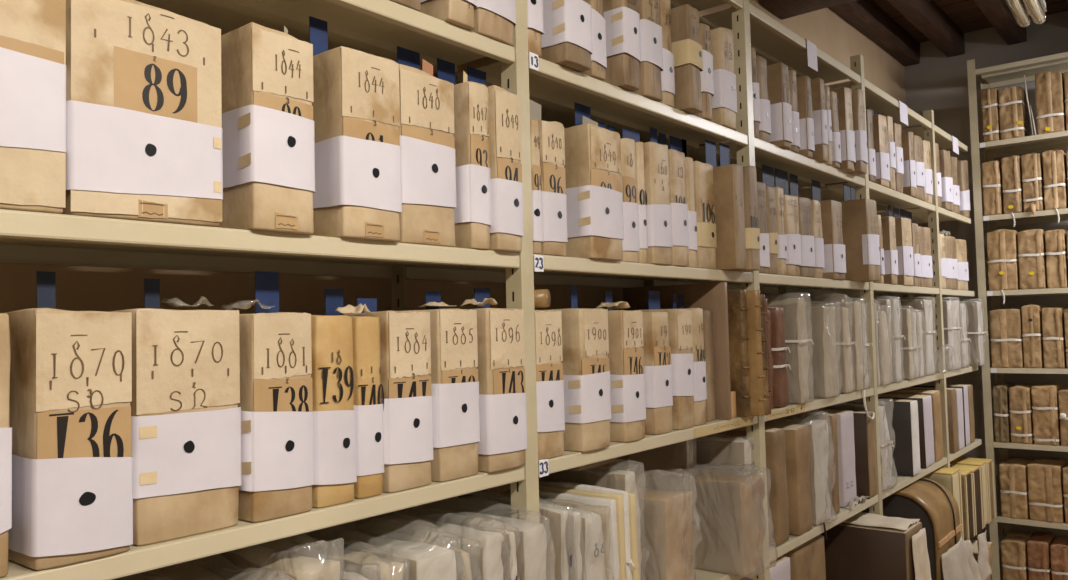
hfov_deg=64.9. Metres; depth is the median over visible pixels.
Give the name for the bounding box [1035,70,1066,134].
parcel
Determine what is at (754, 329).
leather ledger
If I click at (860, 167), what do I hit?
box
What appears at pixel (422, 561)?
book
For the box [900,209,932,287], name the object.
box
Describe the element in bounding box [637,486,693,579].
book
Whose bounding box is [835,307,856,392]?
book
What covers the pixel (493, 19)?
box
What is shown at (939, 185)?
box
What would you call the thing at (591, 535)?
book
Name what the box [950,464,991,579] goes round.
book
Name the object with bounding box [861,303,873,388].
book
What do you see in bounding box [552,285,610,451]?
box
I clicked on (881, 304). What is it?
book
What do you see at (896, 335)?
book
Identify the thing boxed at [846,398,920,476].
book
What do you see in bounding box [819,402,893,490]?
book
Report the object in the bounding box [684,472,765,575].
book
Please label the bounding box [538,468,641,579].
book
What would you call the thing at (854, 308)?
book
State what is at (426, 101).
box
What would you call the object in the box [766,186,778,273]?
box
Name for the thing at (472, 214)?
box
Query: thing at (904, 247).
box
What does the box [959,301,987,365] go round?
book
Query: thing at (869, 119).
box
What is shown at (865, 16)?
ceiling beam
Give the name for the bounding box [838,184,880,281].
box
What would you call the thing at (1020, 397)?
parcel
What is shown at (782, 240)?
box
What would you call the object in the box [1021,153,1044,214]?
parcel
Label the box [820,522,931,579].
book
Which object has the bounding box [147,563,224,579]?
book
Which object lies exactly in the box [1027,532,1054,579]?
parcel
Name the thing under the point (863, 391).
loop
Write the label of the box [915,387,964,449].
book
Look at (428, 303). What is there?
paper scrap
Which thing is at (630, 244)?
box
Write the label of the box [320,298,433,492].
box
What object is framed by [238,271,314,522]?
box
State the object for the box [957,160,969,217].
box
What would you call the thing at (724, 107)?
box
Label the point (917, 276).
box
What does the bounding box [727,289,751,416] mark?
leather ledger
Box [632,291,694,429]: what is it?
box
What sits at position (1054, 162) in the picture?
parcel
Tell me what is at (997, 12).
ceiling beam
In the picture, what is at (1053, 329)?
parcel
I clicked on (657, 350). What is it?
box
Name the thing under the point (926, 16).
ceiling beam
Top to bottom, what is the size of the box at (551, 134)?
0.316 m
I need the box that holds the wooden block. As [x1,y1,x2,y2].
[731,391,735,417]
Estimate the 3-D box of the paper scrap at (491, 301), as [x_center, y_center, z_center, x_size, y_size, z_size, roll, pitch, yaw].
[-0.102,0.022,1.536,0.056,0.015,0.050,-4,-3,39]
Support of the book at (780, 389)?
on the metal shelving at (374, 27)
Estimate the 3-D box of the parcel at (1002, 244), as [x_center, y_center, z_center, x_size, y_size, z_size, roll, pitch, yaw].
[2.512,-0.120,4.461,0.136,0.392,0.263,-4,-3,39]
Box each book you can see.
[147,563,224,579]
[194,545,339,579]
[276,540,403,579]
[311,529,456,579]
[340,571,368,579]
[356,526,471,579]
[377,512,504,579]
[420,511,546,579]
[458,492,571,579]
[466,526,517,579]
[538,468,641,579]
[539,503,581,579]
[554,505,606,579]
[629,439,695,490]
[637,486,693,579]
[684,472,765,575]
[693,436,750,475]
[707,426,788,545]
[739,556,789,579]
[765,422,812,535]
[766,418,830,524]
[767,298,813,403]
[768,307,791,406]
[768,310,773,407]
[780,413,839,514]
[782,535,825,579]
[803,409,856,506]
[805,302,862,390]
[805,306,838,397]
[806,303,879,385]
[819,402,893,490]
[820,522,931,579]
[826,299,904,381]
[832,299,892,382]
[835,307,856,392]
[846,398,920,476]
[853,411,876,498]
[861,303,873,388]
[861,478,973,579]
[877,311,889,384]
[878,394,934,468]
[881,390,943,461]
[898,387,958,453]
[899,300,936,374]
[900,308,918,379]
[910,385,969,446]
[911,312,922,377]
[914,311,923,376]
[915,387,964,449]
[919,384,974,442]
[922,467,980,579]
[933,300,961,370]
[950,459,989,527]
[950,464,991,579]
[956,457,995,521]
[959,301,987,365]
[959,303,970,367]
[960,470,974,540]
[970,540,992,579]
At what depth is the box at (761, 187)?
2.38 m
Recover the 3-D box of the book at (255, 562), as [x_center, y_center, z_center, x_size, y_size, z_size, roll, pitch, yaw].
[-0.385,0.523,1.216,0.294,0.354,0.079,-4,-3,39]
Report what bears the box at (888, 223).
on the metal shelving at (374, 27)
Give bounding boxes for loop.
[862,390,874,419]
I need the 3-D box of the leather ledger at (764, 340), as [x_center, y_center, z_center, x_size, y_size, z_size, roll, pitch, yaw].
[0.522,0.179,2.336,0.274,0.325,0.028,-4,-3,39]
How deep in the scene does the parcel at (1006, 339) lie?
4.35 m
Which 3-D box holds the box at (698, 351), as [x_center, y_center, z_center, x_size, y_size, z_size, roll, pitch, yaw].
[0.330,0.174,2.147,0.220,0.328,0.062,-4,-3,39]
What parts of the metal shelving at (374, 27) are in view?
shelf, shelf, shelf, post, post, shelf, shelf, shelf, post, shelf, shelf, post, shelf, shelf, shelf, post, shelf, shelf, shelf, shelf, post, shelf, post, shelf, shelf, shelf, shelf, shelf, post, shelf, shelf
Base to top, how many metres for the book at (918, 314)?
0.291 m
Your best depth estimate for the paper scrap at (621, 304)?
1.86 m
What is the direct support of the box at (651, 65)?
on the metal shelving at (374, 27)
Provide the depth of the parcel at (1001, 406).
4.36 m
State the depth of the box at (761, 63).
2.43 m
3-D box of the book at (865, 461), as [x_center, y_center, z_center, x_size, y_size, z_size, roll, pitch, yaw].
[1.113,0.599,3.105,0.271,0.302,0.086,-4,-3,39]
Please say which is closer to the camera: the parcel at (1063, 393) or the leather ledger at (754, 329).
the leather ledger at (754, 329)
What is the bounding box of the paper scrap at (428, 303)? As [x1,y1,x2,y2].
[419,302,448,306]
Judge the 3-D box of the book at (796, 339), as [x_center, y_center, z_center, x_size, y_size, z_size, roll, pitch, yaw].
[0.729,0.181,2.636,0.297,0.340,0.088,-4,-3,39]
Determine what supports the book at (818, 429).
on the metal shelving at (374, 27)
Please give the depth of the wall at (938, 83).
4.80 m
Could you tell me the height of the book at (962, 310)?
0.334 m
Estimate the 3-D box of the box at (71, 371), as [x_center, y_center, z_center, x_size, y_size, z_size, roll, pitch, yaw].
[-0.581,0.144,1.006,0.210,0.328,0.108,-4,-3,39]
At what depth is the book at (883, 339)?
3.18 m
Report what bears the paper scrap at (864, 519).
on the book at (852, 551)
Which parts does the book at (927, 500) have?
cord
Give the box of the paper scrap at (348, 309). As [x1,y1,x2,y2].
[335,303,371,313]
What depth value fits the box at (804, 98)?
2.68 m
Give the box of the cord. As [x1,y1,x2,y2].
[820,523,827,539]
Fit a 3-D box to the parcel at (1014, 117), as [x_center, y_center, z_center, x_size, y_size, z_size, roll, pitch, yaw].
[2.553,-0.921,4.452,0.109,0.275,0.258,-4,-3,39]
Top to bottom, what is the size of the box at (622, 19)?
0.252 m
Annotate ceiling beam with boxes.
[759,0,857,19]
[828,0,919,65]
[888,0,964,56]
[974,0,1026,44]
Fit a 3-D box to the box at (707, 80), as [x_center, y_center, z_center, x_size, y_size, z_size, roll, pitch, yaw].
[0.370,-0.558,2.222,0.212,0.250,0.061,-4,-3,39]
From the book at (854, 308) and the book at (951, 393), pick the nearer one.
the book at (854, 308)
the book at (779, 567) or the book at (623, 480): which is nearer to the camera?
the book at (623, 480)
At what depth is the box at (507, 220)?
1.51 m
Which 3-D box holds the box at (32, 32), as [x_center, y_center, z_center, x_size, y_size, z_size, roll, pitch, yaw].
[-0.649,-0.222,0.961,0.219,0.281,0.133,-4,-3,39]
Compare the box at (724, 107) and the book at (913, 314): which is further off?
the book at (913, 314)
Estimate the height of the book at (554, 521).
0.316 m
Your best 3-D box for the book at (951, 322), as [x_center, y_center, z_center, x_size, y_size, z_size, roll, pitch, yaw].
[1.929,0.212,4.116,0.297,0.354,0.230,-4,-3,39]
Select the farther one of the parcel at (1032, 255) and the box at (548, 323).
the parcel at (1032, 255)
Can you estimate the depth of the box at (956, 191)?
4.21 m
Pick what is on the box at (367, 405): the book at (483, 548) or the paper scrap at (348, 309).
the paper scrap at (348, 309)
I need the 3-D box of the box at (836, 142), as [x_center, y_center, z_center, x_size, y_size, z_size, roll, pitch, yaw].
[0.961,-0.546,2.945,0.215,0.264,0.065,-4,-3,39]
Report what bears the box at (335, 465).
on the metal shelving at (374, 27)
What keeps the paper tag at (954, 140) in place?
attached to the metal shelving at (374, 27)
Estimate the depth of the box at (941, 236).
3.93 m
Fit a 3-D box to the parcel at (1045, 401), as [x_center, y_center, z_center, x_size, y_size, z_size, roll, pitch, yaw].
[2.655,0.634,4.330,0.112,0.301,0.256,-4,-3,39]
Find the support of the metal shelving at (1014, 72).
on the floor
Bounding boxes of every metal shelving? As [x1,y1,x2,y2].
[0,0,981,579]
[967,52,1067,579]
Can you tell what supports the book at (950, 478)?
on the metal shelving at (374, 27)
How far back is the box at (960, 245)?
4.23 m
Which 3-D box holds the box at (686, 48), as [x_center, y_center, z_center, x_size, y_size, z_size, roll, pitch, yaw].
[0.316,-0.566,2.135,0.225,0.259,0.071,-4,-3,39]
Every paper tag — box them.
[805,39,817,71]
[898,100,907,125]
[951,135,958,154]
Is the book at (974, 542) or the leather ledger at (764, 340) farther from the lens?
the book at (974, 542)
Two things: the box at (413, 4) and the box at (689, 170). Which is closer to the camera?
the box at (413, 4)
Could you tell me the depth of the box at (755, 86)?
2.39 m
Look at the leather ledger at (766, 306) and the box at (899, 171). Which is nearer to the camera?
the leather ledger at (766, 306)
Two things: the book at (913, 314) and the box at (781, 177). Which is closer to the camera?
the box at (781, 177)
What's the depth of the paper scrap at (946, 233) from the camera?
4.13 m
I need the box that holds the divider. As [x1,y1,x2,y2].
[623,282,731,419]
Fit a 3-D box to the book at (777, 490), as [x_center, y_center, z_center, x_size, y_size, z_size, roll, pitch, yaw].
[0.609,0.571,2.495,0.270,0.325,0.085,-4,-3,39]
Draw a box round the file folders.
[505,480,638,579]
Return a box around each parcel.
[981,88,1000,141]
[982,161,1003,215]
[986,229,1021,303]
[990,309,1023,367]
[993,384,1014,442]
[998,86,1031,139]
[999,457,1032,518]
[1001,155,1023,226]
[1001,530,1032,579]
[1009,383,1035,443]
[1017,229,1047,288]
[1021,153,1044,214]
[1021,305,1045,367]
[1027,458,1066,522]
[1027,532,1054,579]
[1031,383,1062,445]
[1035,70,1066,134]
[1042,150,1067,222]
[1042,307,1067,367]
[1045,229,1067,287]
[1050,536,1067,579]
[1058,386,1067,445]
[1062,463,1067,523]
[1063,71,1067,129]
[1064,309,1067,367]
[1066,151,1067,183]
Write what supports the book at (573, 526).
on the metal shelving at (374, 27)
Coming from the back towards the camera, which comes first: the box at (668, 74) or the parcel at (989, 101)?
the parcel at (989, 101)
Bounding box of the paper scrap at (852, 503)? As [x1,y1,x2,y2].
[844,496,869,508]
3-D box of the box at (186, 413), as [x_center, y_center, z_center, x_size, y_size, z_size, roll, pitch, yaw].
[-0.511,0.149,1.118,0.218,0.325,0.142,-4,-3,39]
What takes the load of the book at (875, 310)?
on the metal shelving at (374, 27)
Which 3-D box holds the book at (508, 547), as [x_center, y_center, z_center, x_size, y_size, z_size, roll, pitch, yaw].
[-0.130,0.552,1.497,0.292,0.309,0.022,-4,-3,39]
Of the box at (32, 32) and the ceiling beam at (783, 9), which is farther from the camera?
the ceiling beam at (783, 9)
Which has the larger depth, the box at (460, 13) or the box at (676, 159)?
the box at (676, 159)
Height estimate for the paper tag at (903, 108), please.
0.090 m
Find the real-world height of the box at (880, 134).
0.289 m
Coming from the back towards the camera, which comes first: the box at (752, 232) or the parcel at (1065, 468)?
the parcel at (1065, 468)
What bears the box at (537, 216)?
on the metal shelving at (374, 27)
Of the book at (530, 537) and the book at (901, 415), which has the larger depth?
the book at (901, 415)
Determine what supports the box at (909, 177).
on the metal shelving at (374, 27)
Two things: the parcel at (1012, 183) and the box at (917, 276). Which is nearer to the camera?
the box at (917, 276)
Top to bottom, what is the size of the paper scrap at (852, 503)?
0.022 m
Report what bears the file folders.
on the metal shelving at (374, 27)
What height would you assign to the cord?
0.058 m
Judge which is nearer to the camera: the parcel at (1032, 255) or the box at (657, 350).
the box at (657, 350)
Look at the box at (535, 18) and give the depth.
1.62 m
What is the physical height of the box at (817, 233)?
0.350 m
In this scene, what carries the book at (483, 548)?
on the metal shelving at (374, 27)
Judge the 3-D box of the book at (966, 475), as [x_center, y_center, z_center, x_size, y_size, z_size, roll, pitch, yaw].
[1.907,1.002,3.957,0.274,0.305,0.136,-4,-3,39]
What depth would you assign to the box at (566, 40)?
1.68 m
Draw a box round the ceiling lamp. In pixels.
[1005,0,1046,26]
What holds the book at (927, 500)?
on the metal shelving at (374, 27)
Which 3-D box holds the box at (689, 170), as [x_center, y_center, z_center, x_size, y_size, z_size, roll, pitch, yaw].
[0.315,-0.225,2.150,0.211,0.349,0.045,-4,-3,39]
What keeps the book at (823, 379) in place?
on the metal shelving at (374, 27)
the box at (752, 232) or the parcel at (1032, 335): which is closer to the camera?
the box at (752, 232)
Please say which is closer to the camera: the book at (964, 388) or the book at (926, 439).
the book at (926, 439)
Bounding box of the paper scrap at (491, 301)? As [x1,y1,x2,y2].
[461,298,497,305]
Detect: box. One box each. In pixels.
[0,0,65,213]
[0,313,11,577]
[7,271,132,570]
[61,0,222,226]
[110,278,241,545]
[218,22,314,234]
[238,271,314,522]
[308,16,401,241]
[311,315,356,507]
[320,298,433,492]
[325,288,383,497]
[389,0,420,11]
[397,46,456,246]
[407,291,479,481]
[420,0,476,29]
[437,58,491,249]
[455,0,543,73]
[465,288,526,471]
[467,66,523,251]
[469,0,515,45]
[529,99,567,255]
[530,119,542,253]
[534,310,564,459]
[541,0,592,72]
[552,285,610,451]
[563,102,623,260]
[581,0,606,80]
[595,121,639,262]
[603,0,640,91]
[605,291,645,441]
[608,125,647,262]
[622,128,672,264]
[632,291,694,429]
[633,0,662,101]
[643,312,672,434]
[650,127,688,266]
[658,132,697,267]
[659,0,674,107]
[670,136,716,268]
[671,4,702,114]
[673,294,706,424]
[679,295,715,420]
[693,23,713,120]
[699,47,760,145]
[705,140,745,270]
[710,27,736,129]
[719,143,759,271]
[756,56,770,142]
[757,181,769,273]
[762,164,801,275]
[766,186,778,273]
[767,62,792,148]
[774,187,786,274]
[775,168,814,277]
[787,70,799,153]
[789,173,824,277]
[796,76,814,158]
[811,78,827,162]
[812,179,845,279]
[823,86,831,164]
[824,84,855,171]
[825,109,875,185]
[829,91,841,168]
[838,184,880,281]
[848,89,867,174]
[869,108,895,189]
[872,114,889,187]
[873,215,884,282]
[875,112,903,192]
[881,216,898,283]
[888,205,913,285]
[893,120,916,196]
[893,207,921,286]
[895,122,924,200]
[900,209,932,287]
[902,143,941,209]
[922,140,932,203]
[939,150,953,210]
[939,233,946,288]
[944,236,957,289]
[950,156,959,213]
[955,239,968,290]
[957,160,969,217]
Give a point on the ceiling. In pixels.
(967, 15)
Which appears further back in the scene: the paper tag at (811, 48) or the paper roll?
the paper tag at (811, 48)
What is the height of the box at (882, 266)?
0.266 m
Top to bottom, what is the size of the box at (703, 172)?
0.350 m
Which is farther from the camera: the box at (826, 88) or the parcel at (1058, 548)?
the parcel at (1058, 548)
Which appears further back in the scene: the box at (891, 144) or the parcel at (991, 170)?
the parcel at (991, 170)
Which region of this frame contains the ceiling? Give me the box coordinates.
[872,0,1067,42]
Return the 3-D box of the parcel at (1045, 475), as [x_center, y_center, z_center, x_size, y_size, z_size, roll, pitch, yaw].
[2.650,1.025,4.323,0.146,0.288,0.256,-4,-3,39]
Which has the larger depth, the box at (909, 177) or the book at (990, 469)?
the book at (990, 469)
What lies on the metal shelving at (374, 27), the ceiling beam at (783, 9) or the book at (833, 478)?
the book at (833, 478)
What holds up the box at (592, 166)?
on the metal shelving at (374, 27)
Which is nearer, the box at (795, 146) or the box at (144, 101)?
the box at (144, 101)
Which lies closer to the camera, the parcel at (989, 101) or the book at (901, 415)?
the book at (901, 415)
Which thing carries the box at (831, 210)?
on the metal shelving at (374, 27)
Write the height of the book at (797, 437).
0.318 m
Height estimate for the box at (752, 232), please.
0.349 m
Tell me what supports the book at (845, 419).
on the metal shelving at (374, 27)
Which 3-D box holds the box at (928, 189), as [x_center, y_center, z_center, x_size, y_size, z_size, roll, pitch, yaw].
[1.717,-0.537,3.890,0.221,0.294,0.126,-4,-3,39]
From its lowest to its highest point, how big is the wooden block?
0.069 m
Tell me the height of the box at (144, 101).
0.271 m
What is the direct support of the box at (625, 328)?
on the metal shelving at (374, 27)
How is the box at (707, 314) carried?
on the metal shelving at (374, 27)
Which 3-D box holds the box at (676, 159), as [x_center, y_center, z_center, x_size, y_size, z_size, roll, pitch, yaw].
[0.271,-0.227,2.084,0.215,0.351,0.078,-4,-3,39]
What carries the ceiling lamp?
hanging from the ceiling
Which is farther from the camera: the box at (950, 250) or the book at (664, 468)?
the box at (950, 250)
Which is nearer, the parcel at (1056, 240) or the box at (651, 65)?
the box at (651, 65)
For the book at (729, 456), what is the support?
on the metal shelving at (374, 27)
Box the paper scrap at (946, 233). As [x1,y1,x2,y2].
[939,230,950,235]
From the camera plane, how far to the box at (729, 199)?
2.18 m
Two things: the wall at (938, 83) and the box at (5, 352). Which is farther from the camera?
the wall at (938, 83)
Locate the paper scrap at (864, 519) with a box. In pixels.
[841,512,919,530]
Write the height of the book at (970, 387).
0.293 m
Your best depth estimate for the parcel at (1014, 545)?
4.32 m
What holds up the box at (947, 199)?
on the metal shelving at (374, 27)
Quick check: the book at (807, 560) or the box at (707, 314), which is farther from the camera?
the book at (807, 560)
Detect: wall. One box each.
[0,0,913,579]
[904,11,1067,579]
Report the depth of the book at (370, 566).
1.26 m
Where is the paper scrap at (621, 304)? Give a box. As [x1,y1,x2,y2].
[596,301,629,308]
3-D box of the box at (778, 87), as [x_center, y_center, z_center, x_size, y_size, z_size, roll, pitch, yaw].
[0.681,-0.552,2.595,0.222,0.256,0.067,-4,-3,39]
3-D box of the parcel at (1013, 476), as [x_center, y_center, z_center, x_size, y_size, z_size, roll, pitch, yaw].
[2.542,1.037,4.412,0.121,0.278,0.256,-4,-3,39]
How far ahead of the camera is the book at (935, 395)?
3.75 m
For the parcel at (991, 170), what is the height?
0.292 m
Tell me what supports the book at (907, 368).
on the metal shelving at (374, 27)
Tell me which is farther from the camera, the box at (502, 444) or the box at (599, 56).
the box at (599, 56)
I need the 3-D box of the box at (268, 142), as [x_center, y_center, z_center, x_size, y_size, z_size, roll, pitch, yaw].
[-0.428,-0.230,1.224,0.228,0.312,0.103,-4,-3,39]
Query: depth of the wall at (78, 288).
1.69 m
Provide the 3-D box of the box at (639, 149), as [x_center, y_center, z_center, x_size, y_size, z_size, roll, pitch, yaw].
[0.165,-0.218,1.975,0.223,0.328,0.039,-4,-3,39]
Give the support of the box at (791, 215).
on the metal shelving at (374, 27)
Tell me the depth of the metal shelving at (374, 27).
1.59 m
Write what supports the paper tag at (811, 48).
on the metal shelving at (374, 27)
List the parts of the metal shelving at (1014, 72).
post, post, shelf, shelf, shelf, shelf, shelf, paper strip, shelf, shelf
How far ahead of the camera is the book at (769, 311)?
2.42 m
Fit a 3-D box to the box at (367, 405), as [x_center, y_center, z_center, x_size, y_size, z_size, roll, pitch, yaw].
[-0.331,0.158,1.340,0.225,0.318,0.054,-4,-3,39]
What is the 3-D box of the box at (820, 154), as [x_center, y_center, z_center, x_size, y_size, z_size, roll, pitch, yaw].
[0.873,-0.556,2.830,0.225,0.277,0.050,-4,-3,39]
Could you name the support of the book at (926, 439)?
on the metal shelving at (374, 27)
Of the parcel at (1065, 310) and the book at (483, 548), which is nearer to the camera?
the book at (483, 548)
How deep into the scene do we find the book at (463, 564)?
1.40 m
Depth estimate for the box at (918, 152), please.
3.69 m
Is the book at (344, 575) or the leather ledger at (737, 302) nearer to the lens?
the book at (344, 575)
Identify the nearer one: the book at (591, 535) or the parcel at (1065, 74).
the book at (591, 535)
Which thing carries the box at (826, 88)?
on the metal shelving at (374, 27)
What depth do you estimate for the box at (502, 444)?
1.48 m
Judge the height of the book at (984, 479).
0.305 m
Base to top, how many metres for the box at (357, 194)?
0.348 m
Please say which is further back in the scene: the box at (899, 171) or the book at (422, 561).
the box at (899, 171)
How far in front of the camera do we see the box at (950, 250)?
4.05 m
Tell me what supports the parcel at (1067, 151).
on the metal shelving at (1014, 72)
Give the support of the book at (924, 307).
on the metal shelving at (374, 27)
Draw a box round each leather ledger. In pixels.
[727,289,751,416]
[746,290,764,415]
[760,294,769,414]
[765,298,771,413]
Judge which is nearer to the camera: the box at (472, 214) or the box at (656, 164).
the box at (472, 214)
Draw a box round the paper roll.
[534,289,550,307]
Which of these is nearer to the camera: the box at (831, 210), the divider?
the divider
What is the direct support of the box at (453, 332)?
on the metal shelving at (374, 27)
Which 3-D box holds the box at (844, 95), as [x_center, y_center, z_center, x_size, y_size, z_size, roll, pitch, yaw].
[1.030,-0.571,2.998,0.207,0.314,0.089,-4,-3,39]

